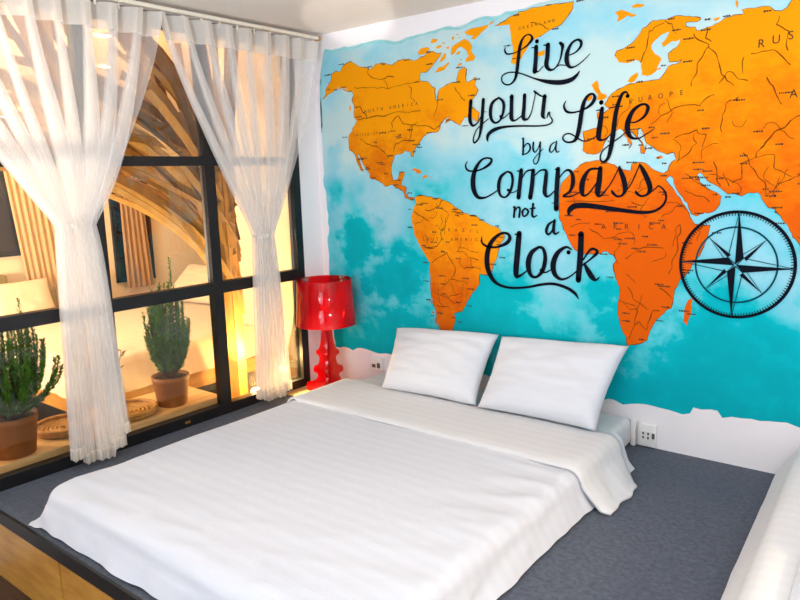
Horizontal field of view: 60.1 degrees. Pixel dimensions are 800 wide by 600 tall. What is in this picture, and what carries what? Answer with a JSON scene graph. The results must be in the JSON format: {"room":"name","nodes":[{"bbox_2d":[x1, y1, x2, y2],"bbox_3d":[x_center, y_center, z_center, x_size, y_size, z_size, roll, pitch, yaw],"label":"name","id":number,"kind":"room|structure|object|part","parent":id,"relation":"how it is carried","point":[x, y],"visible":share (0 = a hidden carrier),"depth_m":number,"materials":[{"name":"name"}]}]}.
{"room":"bedroom","nodes":[
{"label":"bedroom","id":0,"kind":"room"},
{"bbox_2d":[0,575,31,599],"bbox_3d":[-0.272,1.484,1.106,4.810,0.070,5.460,6,13,38],"label":"floor","id":1,"kind":"structure","parent":0,"point":[8,591],"depth_m":2.80,"materials":[{"name":"brown wood"}]},
{"bbox_2d":[0,395,774,599],"bbox_3d":[0.726,1.039,2.311,4.700,0.331,2.112,6,13,38],"label":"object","id":2,"kind":"object","parent":1,"relation":"on","point":[687,522],"visible":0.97,"depth_m":2.53,"materials":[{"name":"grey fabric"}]},
{"bbox_3d":[0.090,1.348,1.542,4.700,0.025,0.018,6,13,38],"label":"rail","id":3,"kind":"part","parent":2,"relation":"part of","materials":[{"name":"brown wood"}]},
{"bbox_3d":[-1.497,1.044,2.755,0.658,0.243,0.024,6,13,38],"label":"panel","id":4,"kind":"part","parent":2,"relation":"part of","materials":[{"name":"brown wood"}]},
{"bbox_3d":[0.071,1.064,1.478,4.700,0.055,0.012,6,13,38],"label":"edge trim","id":5,"kind":"part","parent":2,"relation":"part of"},
{"bbox_3d":[-0.973,1.101,2.344,0.658,0.243,0.024,6,13,38],"label":"panel","id":6,"kind":"part","parent":2,"relation":"part of","materials":[{"name":"brown wood"}]},
{"bbox_2d":[286,386,309,395],"bbox_3d":[-0.450,0.558,4.266,0.350,0.005,0.390,6,13,38],"label":"wooden board","id":7,"kind":"object","parent":2,"relation":"on","point":[304,389],"visible":0.02,"depth_m":4.25,"materials":[{"name":"brown wood"}]},
{"bbox_2d":[296,275,355,390],"bbox_3d":[-0.444,0.215,4.193,0.364,0.694,0.364,6,13,38],"label":"table lamp","id":8,"kind":"object","parent":7,"relation":"on","point":[325,303],"visible":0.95,"depth_m":4.05,"materials":[{"name":"red plastic"}]},
{"bbox_3d":[-0.450,0.009,4.157,0.364,0.275,0.364,6,13,38],"label":"lamp shade","id":9,"kind":"part","parent":8,"relation":"part of","materials":[{"name":"red plastic"}]},
{"bbox_2d":[364,372,630,446],"bbox_3d":[-0.100,0.706,2.985,1.518,0.137,1.965,6,13,38],"label":"mattress","id":10,"kind":"object","parent":2,"relation":"on","point":[621,426],"visible":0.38,"depth_m":3.23,"materials":[{"name":"white fabric"}]},
{"bbox_2d":[29,378,636,599],"bbox_3d":[-0.192,0.722,2.799,1.822,0.172,1.799,6,13,38],"label":"duvet","id":11,"kind":"object","parent":10,"relation":"on","point":[344,489],"visible":0.99,"depth_m":2.50,"materials":[{"name":"white fabric"}]},
{"bbox_2d":[382,328,498,404],"bbox_3d":[0.167,0.321,3.648,0.713,0.308,0.326,6,13,38],"label":"pillow","id":12,"kind":"object","parent":11,"relation":"on","point":[445,364],"visible":1,"depth_m":3.54,"materials":[{"name":"white fabric"}]},
{"bbox_2d":[478,336,628,430],"bbox_3d":[0.688,0.364,3.242,0.660,0.334,0.327,6,13,38],"label":"pillow","id":13,"kind":"object","parent":11,"relation":"on","point":[564,382],"visible":1,"depth_m":3.14,"materials":[{"name":"white fabric"}]},
{"bbox_2d":[721,446,799,599],"bbox_3d":[1.640,0.875,1.554,1.689,0.200,2.005,6,12,36],"label":"bed","id":14,"kind":"object","parent":2,"relation":"on","point":[767,564],"visible":0.98,"depth_m":2.06,"materials":[{"name":"white fabric"}]},
{"bbox_2d":[789,563,799,599],"bbox_3d":[1.613,0.845,1.378,1.461,0.130,1.549,6,12,36],"label":"duvet","id":15,"kind":"object","parent":14,"relation":"on","point":[795,593],"visible":1,"depth_m":1.77,"materials":[{"name":"white fabric"}]},
{"bbox_2d":[0,66,205,304],"bbox_3d":[-3.482,-0.499,5.074,0.060,2.620,5.800,6,13,38],"label":"wall","id":16,"kind":"structure","parent":0,"point":[69,201],"depth_m":6.00,"materials":[{"name":"beige paint"}]},
{"bbox_2d":[0,171,20,257],"bbox_3d":[-3.644,-0.831,4.748,0.030,1.245,2.000,6,13,38],"label":"window","id":17,"kind":"structure","parent":16,"relation":"in","point":[9,244],"depth_m":5.46,"materials":[{"name":"black glass"}]},
{"bbox_3d":[-3.644,-0.831,4.748,0.030,1.245,2.000,6,13,38],"label":"frame","id":18,"kind":"part","parent":17,"relation":"part of","materials":[{"name":"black metal"}]},
{"bbox_2d":[0,88,70,306],"bbox_3d":[-2.974,-0.773,5.564,0.028,1.880,0.470,6,13,38],"label":"curtain","id":19,"kind":"object","parent":17,"relation":"hanging from","point":[31,199],"visible":0.57,"depth_m":5.61,"materials":[{"name":"beige fabric"}]},
{"bbox_2d":[0,274,57,306],"bbox_3d":[-3.386,0.192,5.056,0.228,0.620,1.680,6,13,38],"label":"headboard","id":20,"kind":"object","parent":16,"relation":"attached to","point":[3,278],"visible":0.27,"depth_m":5.58,"materials":[{"name":"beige fabric"}]},
{"bbox_3d":[-3.537,0.210,4.979,0.088,0.620,1.370,6,13,38],"label":"panel","id":21,"kind":"part","parent":20,"relation":"part of","materials":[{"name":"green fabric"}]},
{"bbox_2d":[48,286,57,306],"bbox_3d":[-2.895,0.008,5.585,0.140,0.230,0.200,6,13,38],"label":"cushion","id":22,"kind":"object","parent":20,"relation":"on","point":[52,289],"depth_m":5.59,"materials":[{"name":"fabric"}]},
{"bbox_2d":[101,114,155,282],"bbox_3d":[-2.456,-0.960,6.247,0.030,1.580,0.380,6,13,38],"label":"window","id":23,"kind":"structure","parent":16,"relation":"in","point":[114,206],"depth_m":6.22,"materials":[{"name":"black glass"}]},
{"bbox_3d":[-2.462,-0.960,6.252,0.015,1.520,0.320,6,13,38],"label":"glass pane","id":24,"kind":"part","parent":23,"relation":"part of","materials":[{"name":"clear glass"}]},
{"bbox_2d":[109,92,154,288],"bbox_3d":[-2.418,-0.981,6.244,0.027,1.740,0.270,6,13,38],"label":"curtain","id":25,"kind":"object","parent":23,"relation":"hanging from","point":[139,271],"visible":0.43,"depth_m":6.32,"materials":[{"name":"beige fabric"}]},
{"bbox_2d":[0,15,211,84],"bbox_3d":[-2.440,-1.632,4.008,2.690,0.080,5.800,6,13,38],"label":"ceiling","id":26,"kind":"structure","parent":0,"point":[99,51],"depth_m":4.87,"materials":[{"name":"beige paint"}]},
{"bbox_2d":[92,32,114,37],"bbox_3d":[-1.851,-1.652,4.310,0.130,0.012,0.130,6,13,38],"label":"recessed light","id":27,"kind":"object","parent":26,"relation":"in","point":[95,34],"visible":0.99,"depth_m":4.30,"materials":[{"name":"white plastic"}]},
{"bbox_2d":[95,34,110,36],"bbox_3d":[-1.851,-1.650,4.310,0.100,0.001,0.100,6,13,38],"label":"diffuser","id":28,"kind":"object","parent":27,"relation":"attached to","point":[100,35],"depth_m":4.32,"materials":[{"name":"white plastic"}]},
{"bbox_2d":[96,64,113,67],"bbox_3d":[-2.316,-1.837,5.433,0.130,0.012,0.130,6,13,38],"label":"recessed light","id":29,"kind":"object","parent":26,"relation":"in","point":[99,65],"visible":1,"depth_m":5.41,"materials":[{"name":"white plastic"}]},
{"bbox_2d":[96,0,323,380],"bbox_3d":[-2.190,0.037,2.322,0.060,2.465,5.400,6,13,38],"label":"wall","id":30,"kind":"structure","parent":0,"point":[303,70],"depth_m":4.25,"materials":[{"name":"white paint"}]},
{"bbox_2d":[0,386,216,473],"bbox_3d":[-1.815,0.811,3.279,0.405,0.248,2.100,6,13,38],"label":"window ledge","id":31,"kind":"object","parent":30,"relation":"attached to","point":[197,398],"visible":0.2,"depth_m":3.42,"materials":[{"name":"brown wood"}]},
{"bbox_2d":[0,297,64,460],"bbox_3d":[-1.747,0.336,3.129,0.423,0.735,0.417,7,13,40],"label":"potted plant","id":32,"kind":"object","parent":31,"relation":"on","point":[23,376],"visible":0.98,"depth_m":3.08,"materials":[{"name":"green plant"}]},
{"bbox_3d":[-1.770,0.611,3.157,0.230,0.185,0.230,6,13,38],"label":"pot","id":33,"kind":"part","parent":32,"relation":"part of","materials":[{"name":"brown ceramic"}]},
{"bbox_2d":[37,412,96,438],"bbox_3d":[-1.674,0.628,3.454,0.300,0.042,0.300,6,13,38],"label":"tray","id":34,"kind":"object","parent":31,"relation":"on","point":[65,425],"visible":0.99,"depth_m":3.46,"materials":[{"name":"wicker"}]},
{"bbox_2d":[118,349,126,368],"bbox_3d":[-1.448,0.444,3.518,0.032,0.372,0.186,1,10,16],"label":"sprig","id":35,"kind":"object","parent":31,"relation":"on","point":[121,354],"visible":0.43,"depth_m":3.55,"materials":[{"name":"brown"}]},
{"bbox_2d":[96,398,158,421],"bbox_3d":[-1.440,0.585,3.657,0.310,0.042,0.310,6,13,38],"label":"tray","id":36,"kind":"object","parent":31,"relation":"on","point":[135,409],"visible":0.66,"depth_m":3.66,"materials":[{"name":"wicker"}]},
{"bbox_2d":[141,257,191,407],"bbox_3d":[-1.267,0.173,3.742,0.271,0.816,0.252,-10,13,-40],"label":"potted plant","id":37,"kind":"object","parent":31,"relation":"on","point":[170,384],"visible":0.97,"depth_m":3.72,"materials":[{"name":"green plant"}]},
{"bbox_3d":[-1.259,0.492,3.810,0.202,0.165,0.202,6,13,38],"label":"pot","id":38,"kind":"part","parent":37,"relation":"part of","materials":[{"name":"brown ceramic"}]},
{"bbox_2d":[0,0,310,491],"bbox_3d":[-1.433,-0.296,3.224,0.062,2.105,2.630,6,13,38],"label":"window","id":39,"kind":"structure","parent":30,"relation":"in","point":[295,364],"depth_m":3.55,"materials":[{"name":"black metal"}]},
{"bbox_3d":[-1.603,0.421,3.113,0.006,0.629,0.647,6,13,38],"label":"glass pane","id":40,"kind":"part","parent":39,"relation":"part of","materials":[{"name":"clear glass"}]},
{"bbox_3d":[-0.820,0.227,4.087,0.006,0.629,0.593,6,13,38],"label":"glass pane","id":41,"kind":"part","parent":39,"relation":"part of","materials":[{"name":"clear glass"}]},
{"bbox_3d":[-0.859,-1.112,3.851,0.006,0.619,0.593,6,13,38],"label":"glass pane","id":42,"kind":"part","parent":39,"relation":"part of","materials":[{"name":"clear glass"}]},
{"bbox_2d":[134,0,483,35],"bbox_3d":[-0.345,-1.016,0.665,4.810,0.080,5.460,6,13,38],"label":"ceiling","id":43,"kind":"structure","parent":0,"point":[309,17],"depth_m":3.52,"materials":[{"name":"paint"}]},
{"bbox_2d":[93,0,320,40],"bbox_3d":[-1.358,-1.321,3.018,0.042,0.050,2.820,6,13,38],"label":"rail","id":44,"kind":"object","parent":43,"relation":"attached to","point":[200,16],"visible":0.94,"depth_m":3.50,"materials":[{"name":"beige metal"}]},
{"bbox_2d":[0,0,161,464],"bbox_3d":[-1.469,-0.262,3.020,0.099,2.060,1.140,6,13,39],"label":"sheer curtain","id":45,"kind":"object","parent":44,"relation":"hanging from","point":[102,15],"visible":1,"depth_m":3.06,"materials":[{"name":"white fabric"}]},
{"bbox_2d":[161,12,317,400],"bbox_3d":[-0.794,-0.431,3.859,0.100,2.056,1.040,6,13,39],"label":"sheer curtain","id":46,"kind":"object","parent":44,"relation":"hanging from","point":[175,28],"visible":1,"depth_m":3.67,"materials":[{"name":"white fabric"}]},
{"bbox_2d":[209,0,799,473],"bbox_3d":[0.994,-0.261,3.246,5.750,2.550,0.060,6,13,38],"label":"wall","id":47,"kind":"structure","parent":0,"point":[261,195],"depth_m":4.43,"materials":[{"name":"beige paint"}]},
{"bbox_2d":[370,356,384,371],"bbox_3d":[-0.138,0.391,4.226,0.090,0.080,0.034,6,13,38],"label":"wall outlet","id":48,"kind":"object","parent":47,"relation":"attached to","point":[377,363],"visible":1,"depth_m":4.21,"materials":[{"name":"white plastic"}]},
{"bbox_2d":[320,0,799,426],"bbox_3d":[0.772,-0.466,3.340,3.180,1.917,0.005,6,13,38],"label":"mural","id":49,"kind":"object","parent":47,"relation":"attached to","point":[614,172],"visible":0.99,"depth_m":3.22,"materials":[{"name":"paint"}]},
{"bbox_2d":[630,419,636,445],"bbox_3d":[1.108,0.626,3.273,0.022,0.123,0.030,6,13,38],"label":"cable cover","id":50,"kind":"object","parent":47,"relation":"attached to","point":[633,440],"visible":1,"depth_m":3.26,"materials":[{"name":"white plastic"}]},
{"bbox_2d":[638,422,656,447],"bbox_3d":[1.159,0.632,3.235,0.082,0.110,0.027,6,13,38],"label":"wall outlet","id":51,"kind":"object","parent":47,"relation":"attached to","point":[647,433],"visible":1,"depth_m":3.23,"materials":[{"name":"white plastic"}]},
{"bbox_2d":[640,430,645,439],"bbox_3d":[1.140,0.632,3.238,0.026,0.046,0.004,6,13,38],"label":"socket","id":52,"kind":"object","parent":51,"relation":"attached to","point":[642,432],"depth_m":3.24,"materials":[{"name":"white plastic"}]},
{"bbox_2d":[645,431,650,440],"bbox_3d":[1.158,0.634,3.224,0.026,0.046,0.004,6,13,38],"label":"socket","id":53,"kind":"object","parent":51,"relation":"attached to","point":[647,433],"depth_m":3.22,"materials":[{"name":"white plastic"}]},
{"bbox_3d":[-2.365,0.937,4.462,2.690,0.060,5.800,6,13,38],"label":"floor","id":54,"kind":"structure","parent":0,"visible":0},
{"bbox_2d":[0,15,247,397],"bbox_3d":[-1.689,-0.309,4.012,0.889,2.512,1.774,6,13,38],"label":"wooden arch","id":55,"kind":"object","parent":54,"relation":"on","point":[133,127],"visible":0.71,"depth_m":3.84,"materials":[{"name":"brown wood"}]},
{"bbox_2d":[32,355,260,421],"bbox_3d":[-1.915,0.542,5.364,1.920,0.380,2.030,6,13,38],"label":"bed base","id":56,"kind":"object","parent":54,"relation":"on","point":[205,380],"visible":0.12,"depth_m":4.50,"materials":[{"name":"brown wood"}]},
{"bbox_2d":[15,303,256,382],"bbox_3d":[-1.931,0.260,5.321,1.900,0.189,2.010,6,13,38],"label":"mattress","id":57,"kind":"object","parent":56,"relation":"on","point":[85,375],"visible":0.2,"depth_m":4.05,"materials":[{"name":"white fabric"}]},
{"bbox_2d":[0,277,54,315],"bbox_3d":[-2.898,0.010,5.277,0.221,0.294,0.500,6,13,38],"label":"pillow","id":58,"kind":"object","parent":57,"relation":"on","point":[33,295],"visible":0.83,"depth_m":5.25,"materials":[{"name":"beige fabric"}]},
{"bbox_2d":[0,301,261,401],"bbox_3d":[-1.911,0.285,5.048,1.653,0.208,1.734,6,13,38],"label":"duvet","id":59,"kind":"object","parent":57,"relation":"on","point":[77,342],"visible":0.36,"depth_m":4.52,"materials":[{"name":"beige fabric"}]},
{"bbox_2d":[172,264,209,303],"bbox_3d":[-1.738,-0.144,6.025,0.621,0.300,0.332,5,12,32],"label":"pillow","id":60,"kind":"object","parent":59,"relation":"on","point":[194,274],"visible":0.38,"depth_m":6.00,"materials":[{"name":"beige fabric"}]}
]}

